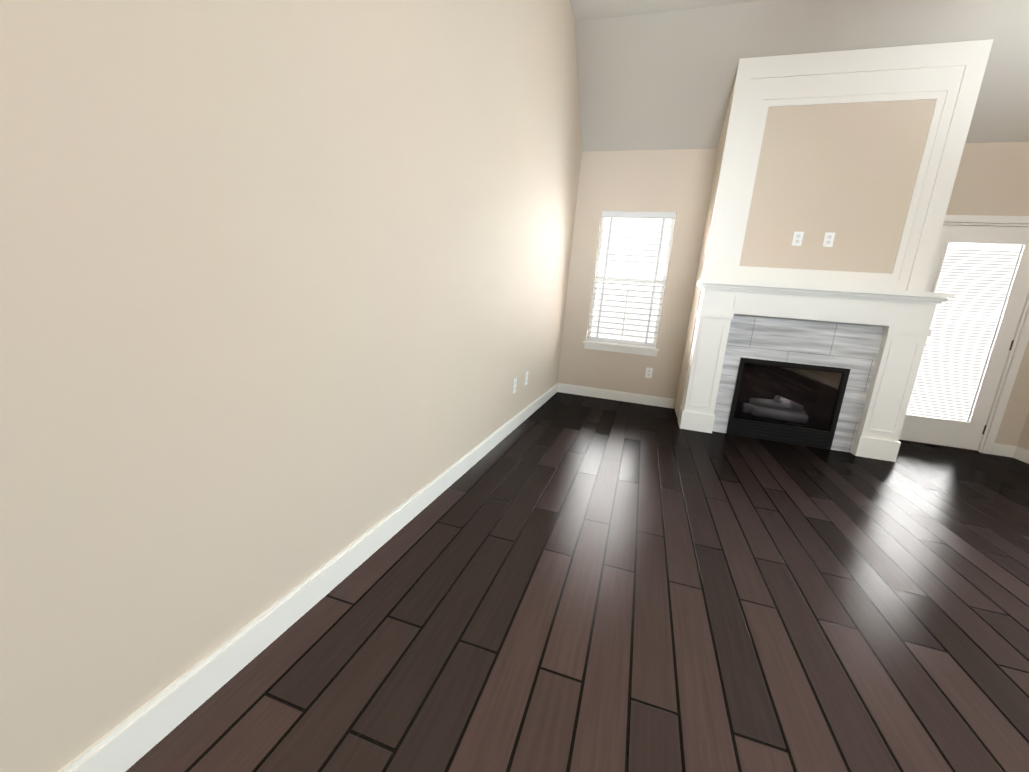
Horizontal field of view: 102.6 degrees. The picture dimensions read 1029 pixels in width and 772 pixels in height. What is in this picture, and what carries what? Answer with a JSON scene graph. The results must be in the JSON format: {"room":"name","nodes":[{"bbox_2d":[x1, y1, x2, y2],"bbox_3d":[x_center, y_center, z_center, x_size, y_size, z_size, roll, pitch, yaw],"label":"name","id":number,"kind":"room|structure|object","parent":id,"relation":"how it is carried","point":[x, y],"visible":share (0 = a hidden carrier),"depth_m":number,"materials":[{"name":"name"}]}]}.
{"room":"living room","nodes":[
{"label":"living room","id":0,"kind":"room"},
{"bbox_2d":[0,0,581,771],"bbox_3d":[-0.685,-0.944,0.699,0.120,3.500,8.840,8,12,16],"label":"wall","id":1,"kind":"structure","parent":0,"point":[282,296],"depth_m":0.97,"materials":[{"name":"paint"}]},
{"bbox_2d":[58,383,557,771],"bbox_3d":[-0.417,0.533,2.095,0.013,0.110,6.299,8,12,16],"label":"baseboard","id":2,"kind":"structure","parent":1,"relation":"attached to","point":[127,743],"depth_m":1.12,"materials":[{"name":"white wood"}]},
{"bbox_2d":[512,378,516,393],"bbox_3d":[0.003,-0.002,3.272,0.006,0.116,0.072,8,12,16],"label":"electrical outlet","id":3,"kind":"object","parent":1,"relation":"attached to","point":[514,385],"visible":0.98,"depth_m":3.26,"materials":[{"name":"white plastic"}]},
{"bbox_2d":[525,371,527,384],"bbox_3d":[0.105,-0.068,3.590,0.006,0.116,0.072,8,12,16],"label":"electrical outlet","id":4,"kind":"object","parent":1,"relation":"attached to","point":[526,378],"visible":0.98,"depth_m":3.58,"materials":[{"name":"white plastic"}]},
{"bbox_2d":[126,392,1028,771],"bbox_3d":[1.240,1.094,0.441,4.480,0.060,8.840,8,12,16],"label":"floor","id":5,"kind":"structure","parent":0,"point":[564,582],"depth_m":1.40,"materials":[{"name":"brown wood"}]},
{"bbox_2d":[674,39,993,461],"bbox_3d":[2.596,-1.103,3.697,1.750,3.176,0.943,8,12,16],"label":"fireplace","id":6,"kind":"object","parent":5,"relation":"on","point":[810,341],"visible":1,"depth_m":3.44,"materials":[{"name":"white wood"}]},
{"bbox_2d":[792,231,803,245],"bbox_3d":[2.441,-1.269,3.552,0.072,0.116,0.006,8,12,16],"label":"outlet","id":7,"kind":"object","parent":6,"relation":"attached to","point":[797,238],"visible":1,"depth_m":3.55,"materials":[{"name":"white plastic"}]},
{"bbox_2d":[822,232,834,246],"bbox_3d":[2.659,-1.237,3.488,0.072,0.116,0.006,8,12,16],"label":"outlet","id":8,"kind":"object","parent":6,"relation":"attached to","point":[828,241],"visible":1,"depth_m":3.49,"materials":[{"name":"white plastic"}]},
{"bbox_2d":[570,0,767,21],"bbox_3d":[1.425,-2.210,-0.764,4.600,0.100,7.770,8,12,16],"label":"ceiling","id":9,"kind":"structure","parent":0,"point":[584,10],"depth_m":3.27,"materials":[{"name":"paint"}]},
{"bbox_2d":[557,142,1028,451],"bbox_3d":[2.780,-1.017,4.221,4.480,2.830,0.120,8,12,16],"label":"wall","id":10,"kind":"structure","parent":0,"point":[991,179],"depth_m":4.43,"materials":[{"name":"paint"}]},
{"bbox_2d":[583,211,675,356],"bbox_3d":[1.288,-1.144,4.648,0.850,1.533,0.140,8,12,16],"label":"window","id":11,"kind":"structure","parent":10,"relation":"in","point":[633,258],"depth_m":4.67,"materials":[{"name":"white"}]},
{"bbox_2d":[645,367,652,377],"bbox_3d":[1.533,-0.150,4.702,0.072,0.116,0.006,8,12,16],"label":"electrical outlet","id":12,"kind":"object","parent":10,"relation":"attached to","point":[649,371],"visible":1,"depth_m":4.70,"materials":[{"name":"white plastic"}]},
{"bbox_2d":[557,383,1016,456],"bbox_3d":[2.596,0.316,4.440,4.345,0.110,0.013,8,12,16],"label":"baseboard","id":13,"kind":"structure","parent":10,"relation":"attached to","point":[1003,450],"depth_m":4.80,"materials":[{"name":"white wood"}]},
{"bbox_2d":[898,215,1028,453],"bbox_3d":[4.140,-0.463,3.857,0.948,2.115,0.130,8,12,16],"label":"patio door","id":14,"kind":"structure","parent":10,"relation":"in","point":[975,278],"depth_m":3.81,"materials":[{"name":"white glass"}]},
{"bbox_2d":[575,0,1028,151],"bbox_3d":[2.717,-2.555,3.467,4.600,0.877,1.070,8,12,16],"label":"ceiling","id":15,"kind":"structure","parent":0,"point":[659,81],"depth_m":3.40,"materials":[{"name":"paint"}]},
{"bbox_2d":[1017,412,1028,449],"bbox_3d":[3.573,-0.330,-0.551,0.120,3.500,8.600,8,12,16],"label":"wall","id":16,"kind":"structure","parent":0,"point":[1023,442],"depth_m":3.77,"materials":[{"name":"paint"}]},
{"bbox_2d":[1013,446,1028,463],"bbox_3d":[3.366,1.318,-0.205,0.013,0.110,8.586,8,12,16],"label":"baseboard","id":17,"kind":"structure","parent":16,"relation":"attached to","point":[1021,454],"depth_m":3.76,"materials":[{"name":"white wood"}]}
]}

